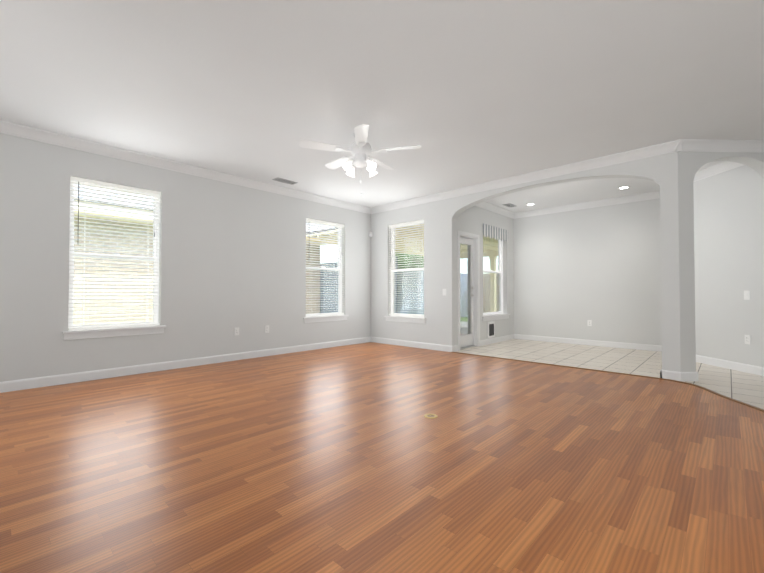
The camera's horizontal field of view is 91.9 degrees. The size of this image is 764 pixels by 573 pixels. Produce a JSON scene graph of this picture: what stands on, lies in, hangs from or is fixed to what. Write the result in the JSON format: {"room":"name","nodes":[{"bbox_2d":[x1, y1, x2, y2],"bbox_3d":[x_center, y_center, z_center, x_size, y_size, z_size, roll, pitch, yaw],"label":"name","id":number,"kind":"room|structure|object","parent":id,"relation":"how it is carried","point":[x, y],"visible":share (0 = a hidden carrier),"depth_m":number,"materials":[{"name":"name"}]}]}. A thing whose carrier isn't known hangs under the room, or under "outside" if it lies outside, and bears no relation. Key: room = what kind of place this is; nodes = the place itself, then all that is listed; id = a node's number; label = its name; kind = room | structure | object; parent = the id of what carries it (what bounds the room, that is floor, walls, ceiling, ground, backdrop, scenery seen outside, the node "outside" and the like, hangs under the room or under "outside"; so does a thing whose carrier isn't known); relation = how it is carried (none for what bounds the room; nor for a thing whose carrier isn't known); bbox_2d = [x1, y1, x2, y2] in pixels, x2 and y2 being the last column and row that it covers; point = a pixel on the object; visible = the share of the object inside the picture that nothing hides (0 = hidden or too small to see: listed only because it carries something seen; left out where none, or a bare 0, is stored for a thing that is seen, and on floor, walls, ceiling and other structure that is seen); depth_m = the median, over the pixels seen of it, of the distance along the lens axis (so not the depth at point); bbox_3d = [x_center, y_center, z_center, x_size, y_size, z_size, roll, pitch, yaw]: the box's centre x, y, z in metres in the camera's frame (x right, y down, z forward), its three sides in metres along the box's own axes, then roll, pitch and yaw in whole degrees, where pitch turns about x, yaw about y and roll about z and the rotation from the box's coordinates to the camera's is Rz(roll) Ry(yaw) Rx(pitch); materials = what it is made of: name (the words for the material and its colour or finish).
{"room":"empty living room","nodes":[
{"label":"empty living room","id":0,"kind":"room"},
{"bbox_2d":[0,133,370,381],"bbox_3d":[-2.635,-0.272,5.221,0.200,2.740,7.220,-1,-1,43],"label":"wall","id":1,"kind":"structure","parent":0,"point":[232,257],"depth_m":4.99,"materials":[{"name":"paint"}]},
{"bbox_2d":[62,176,165,339],"bbox_3d":[-3.240,-0.320,4.528,0.215,1.847,1.030,-1,-1,43],"label":"window","id":2,"kind":"structure","parent":1,"relation":"in","point":[155,195],"depth_m":4.47,"materials":[{"name":"white plastic"}]},
{"bbox_2d":[0,120,371,213],"bbox_3d":[-2.556,-1.592,5.114,0.092,0.104,6.900,-1,-1,43],"label":"crown molding","id":3,"kind":"structure","parent":1,"relation":"attached to","point":[53,138],"depth_m":4.73,"materials":[{"name":"white wood"}]},
{"bbox_2d":[0,337,371,392],"bbox_3d":[-2.615,1.042,5.063,0.015,0.108,6.990,-1,-1,43],"label":"baseboard","id":4,"kind":"structure","parent":1,"relation":"attached to","point":[24,384],"depth_m":4.73,"materials":[{"name":"white wood"}]},
{"bbox_2d":[234,327,238,334],"bbox_3d":[-2.176,0.673,5.542,0.009,0.115,0.070,-1,-1,43],"label":"electrical outlet","id":5,"kind":"object","parent":1,"relation":"attached to","point":[236,331],"visible":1,"depth_m":5.54,"materials":[{"name":"white plastic"}]},
{"bbox_2d":[265,325,268,332],"bbox_3d":[-1.834,0.680,5.907,0.009,0.115,0.070,-1,-1,43],"label":"electrical outlet","id":6,"kind":"object","parent":1,"relation":"attached to","point":[266,328],"visible":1,"depth_m":5.91,"materials":[{"name":"white plastic"}]},
{"bbox_2d":[303,218,348,322],"bbox_3d":[-1.069,-0.281,6.844,0.215,1.847,1.020,-1,-1,43],"label":"window","id":7,"kind":"structure","parent":1,"relation":"in","point":[339,255],"depth_m":6.87,"materials":[{"name":"white plastic"}]},
{"bbox_2d":[0,342,763,572],"bbox_3d":[0.954,1.118,3.397,7.900,0.100,9.900,-1,-1,43],"label":"floor","id":8,"kind":"structure","parent":0,"point":[346,459],"depth_m":2.10,"materials":[{"name":"laminate"}]},
{"bbox_2d":[424,414,437,418],"bbox_3d":[0.400,1.059,3.026,0.114,0.004,0.114,-1,-1,43],"label":"electrical outlet","id":9,"kind":"object","parent":8,"relation":"attached to","point":[431,416],"visible":1,"depth_m":3.01,"materials":[{"name":"brown"}]},
{"bbox_2d":[452,352,763,411],"bbox_3d":[0.340,1.044,2.288,4.222,0.010,7.040,-1,-1,43],"label":"transition strip","id":10,"kind":"object","parent":8,"relation":"on","point":[734,400],"depth_m":4.40,"materials":[{"name":"brown wood"}]},
{"bbox_2d":[0,0,763,212],"bbox_3d":[0.954,-1.732,3.444,7.900,0.120,9.900,-1,-1,43],"label":"ceiling","id":11,"kind":"structure","parent":0,"point":[463,93],"depth_m":3.06,"materials":[{"name":"white paint"}]},
{"bbox_2d":[272,177,297,184],"bbox_3d":[-1.497,-1.630,5.726,0.160,0.008,0.360,-1,-1,43],"label":"ceiling vent","id":12,"kind":"object","parent":11,"relation":"in","point":[278,179],"visible":1,"depth_m":5.72,"materials":[{"name":"metal"}]},
{"bbox_2d":[299,124,420,195],"bbox_3d":[-0.243,-1.314,4.068,1.252,0.695,1.264,-1,-1,43],"label":"ceiling fan","id":13,"kind":"object","parent":11,"relation":"hanging from","point":[360,149],"visible":1,"depth_m":3.94,"materials":[{"name":"white metal"}]},
{"bbox_2d":[502,203,515,207],"bbox_3d":[2.526,-1.603,7.314,0.160,0.008,0.320,-1,-1,43],"label":"ceiling vent","id":14,"kind":"object","parent":11,"relation":"in","point":[509,205],"visible":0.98,"depth_m":7.30,"materials":[{"name":"metal"}]},
{"bbox_2d":[618,186,629,189],"bbox_3d":[3.981,-1.624,6.088,0.176,0.008,0.176,-1,-1,43],"label":"recessed light","id":15,"kind":"object","parent":11,"relation":"in","point":[624,187],"visible":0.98,"depth_m":6.07,"materials":[{"name":"white"}]},
{"bbox_2d":[371,200,441,344],"bbox_3d":[0.404,-0.239,7.184,1.950,2.740,0.200,-1,-1,43],"label":"wall","id":16,"kind":"structure","parent":0,"point":[430,215],"depth_m":6.94,"materials":[{"name":"paint"}]},
{"bbox_2d":[384,220,425,323],"bbox_3d":[0.484,-0.273,7.064,1.000,1.897,0.214,-1,-1,43],"label":"window","id":17,"kind":"structure","parent":16,"relation":"in","point":[393,280],"depth_m":7.09,"materials":[{"name":"white plastic"}]},
{"bbox_2d":[457,206,513,344],"bbox_3d":[2.091,-0.235,7.412,0.200,2.740,2.520,-1,-1,43],"label":"wall","id":18,"kind":"structure","parent":0,"point":[473,219],"depth_m":7.52,"materials":[{"name":"paint"}]},
{"bbox_2d":[460,237,473,347],"bbox_3d":[1.519,0.103,6.756,0.103,1.997,0.608,-1,-1,43],"label":"door","id":19,"kind":"structure","parent":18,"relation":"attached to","point":[466,298],"depth_m":6.84,"materials":[{"name":"glass"}]},
{"bbox_2d":[458,230,479,350],"bbox_3d":[1.508,0.075,6.773,0.216,2.098,0.756,-1,-1,43],"label":"door frame","id":20,"kind":"structure","parent":18,"relation":"attached to","point":[476,267],"depth_m":6.94,"materials":[{"name":"white wood"}]},
{"bbox_2d":[487,321,494,337],"bbox_3d":[2.157,0.850,7.297,0.028,0.315,0.270,-1,-1,43],"label":"pet door","id":21,"kind":"structure","parent":18,"relation":"attached to","point":[491,329],"depth_m":7.28,"materials":[{"name":"white plastic"}]},
{"bbox_2d":[474,201,515,218],"bbox_3d":[2.129,-1.556,7.261,0.092,0.104,2.100,-1,-1,43],"label":"crown molding","id":22,"kind":"structure","parent":18,"relation":"attached to","point":[488,206],"depth_m":7.46,"materials":[{"name":"white wood"}]},
{"bbox_2d":[482,224,509,320],"bbox_3d":[2.258,-0.265,7.543,0.215,1.877,1.170,-1,-1,43],"label":"nook window","id":23,"kind":"structure","parent":18,"relation":"in","point":[494,237],"depth_m":7.64,"materials":[{"name":"white plastic"}]},
{"bbox_2d":[480,334,515,345],"bbox_3d":[2.363,1.083,7.524,0.015,0.108,1.510,-1,-1,43],"label":"baseboard","id":24,"kind":"structure","parent":18,"relation":"attached to","point":[513,336],"depth_m":7.49,"materials":[{"name":"white wood"}]},
{"bbox_2d":[442,152,680,371],"bbox_3d":[2.280,-0.269,5.398,3.230,2.740,0.160,-1,-1,43],"label":"wall","id":25,"kind":"structure","parent":0,"point":[661,171],"depth_m":4.45,"materials":[{"name":"paint"}]},
{"bbox_2d":[372,337,455,351],"bbox_3d":[0.502,1.073,6.942,1.935,0.108,0.045,-1,-1,43],"label":"baseboard","id":26,"kind":"structure","parent":25,"relation":"attached to","point":[447,348],"depth_m":6.80,"materials":[{"name":"white wood"}]},
{"bbox_2d":[660,370,698,380],"bbox_3d":[3.436,1.028,4.275,0.333,0.108,0.165,-1,-1,43],"label":"baseboard","id":27,"kind":"structure","parent":25,"relation":"attached to","point":[665,374],"depth_m":4.21,"materials":[{"name":"white wood"}]},
{"bbox_2d":[513,194,695,344],"bbox_3d":[4.982,-0.254,6.293,5.950,2.740,0.200,-1,-1,43],"label":"wall","id":28,"kind":"structure","parent":0,"point":[576,270],"depth_m":7.07,"materials":[{"name":"paint"}]},
{"bbox_2d":[516,334,661,351],"bbox_3d":[4.897,1.061,6.203,5.520,0.108,0.015,-1,-1,43],"label":"baseboard","id":29,"kind":"structure","parent":28,"relation":"attached to","point":[648,347],"depth_m":7.02,"materials":[{"name":"white wood"}]},
{"bbox_2d":[587,320,591,325],"bbox_3d":[3.973,0.699,7.079,0.070,0.115,0.009,-1,-1,43],"label":"outlet","id":30,"kind":"object","parent":28,"relation":"attached to","point":[589,322],"visible":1,"depth_m":7.08,"materials":[{"name":"white plastic"}]},
{"bbox_2d":[516,191,693,217],"bbox_3d":[4.882,-1.574,6.208,5.550,0.104,0.092,-1,-1,43],"label":"crown molding","id":31,"kind":"structure","parent":28,"relation":"attached to","point":[652,195],"depth_m":7.03,"materials":[{"name":"white wood"}]},
{"bbox_2d":[455,339,763,408],"bbox_3d":[1.646,1.053,2.783,5.650,0.001,9.550,-1,-1,43],"label":"floor","id":32,"kind":"structure","parent":0,"point":[745,387],"depth_m":5.41,"materials":[{"name":"beige tile"}]},
{"bbox_2d":[678,151,763,371],"bbox_3d":[4.700,-0.286,4.358,2.600,2.740,0.160,0,-1,-2],"label":"wall","id":33,"kind":"structure","parent":0,"point":[690,164],"depth_m":4.25,"materials":[{"name":"paint"}]},
{"bbox_2d":[693,165,763,366],"bbox_3d":[4.662,-0.277,4.932,0.120,2.740,0.990,0,-1,-2],"label":"wall","id":34,"kind":"structure","parent":0,"point":[729,235],"depth_m":4.88,"materials":[{"name":"paint"}]},
{"bbox_2d":[372,139,763,213],"bbox_3d":[2.922,-1.579,5.905,6.764,0.104,1.932,-1,-1,43],"label":"crown molding","id":35,"kind":"structure","parent":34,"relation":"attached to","point":[681,145],"depth_m":4.86,"materials":[{"name":"white wood"}]},
{"bbox_2d":[696,355,763,375],"bbox_3d":[5.012,1.033,4.550,1.810,0.108,0.986,-1,-1,43],"label":"baseboard","id":36,"kind":"structure","parent":34,"relation":"attached to","point":[747,368],"depth_m":4.85,"materials":[{"name":"white wood"}]},
{"bbox_2d":[744,291,749,299],"bbox_3d":[4.603,0.109,4.668,0.013,0.115,0.070,0,-1,-2],"label":"light switch","id":37,"kind":"object","parent":34,"relation":"attached to","point":[746,295],"visible":1,"depth_m":4.66,"materials":[{"name":"white plastic"}]},
{"bbox_2d":[745,335,750,344],"bbox_3d":[4.606,0.669,4.659,0.009,0.115,0.070,0,-1,-2],"label":"outlet","id":38,"kind":"object","parent":34,"relation":"attached to","point":[747,339],"visible":1,"depth_m":4.65,"materials":[{"name":"white plastic"}]},
{"label":"outside","id":39,"kind":"structure","parent":0,"visible":0},
{"bbox_3d":[3.131,1.256,3.890,70.000,0.240,70.000,-1,-1,43],"label":"ground","id":40,"kind":"structure","parent":39,"visible":0},
{"bbox_2d":[73,215,319,325],"bbox_3d":[-6.501,-0.062,6.393,1.350,2.480,12.450,-1,-1,43],"label":"brick house","id":41,"kind":"structure","parent":40,"relation":"on","point":[141,316],"depth_m":7.00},
{"bbox_2d":[74,184,333,244],"bbox_3d":[-6.891,-2.191,6.795,3.480,1.870,13.050,-1,-1,43],"label":"house roof","id":42,"kind":"structure","parent":41,"relation":"on","point":[96,206],"depth_m":6.76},
{"bbox_2d":[320,257,423,314],"bbox_3d":[6.456,0.261,8.699,15.700,1.910,8.540,-1,-1,43],"label":"fence","id":43,"kind":"object","parent":40,"relation":"on","point":[403,297],"depth_m":13.08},
{"bbox_2d":[396,252,423,270],"bbox_3d":[-0.053,-1.004,16.388,4.242,4.705,4.033,-1,-1,43],"label":"tree","id":44,"kind":"object","parent":40,"relation":"on","point":[409,263],"depth_m":15.42,"materials":[{"name":"green plant"}]},
{"bbox_3d":[2.830,0.122,13.059,2.530,2.225,0.180,-1,-1,43],"label":"posts","id":45,"kind":"object","parent":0,"visible":0},
{"bbox_2d":[306,224,423,255],"bbox_3d":[1.565,-1.205,10.415,4.650,0.340,6.080,-1,-1,43],"label":"roof","id":46,"kind":"structure","parent":45,"relation":"on","point":[405,252],"depth_m":9.42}
]}

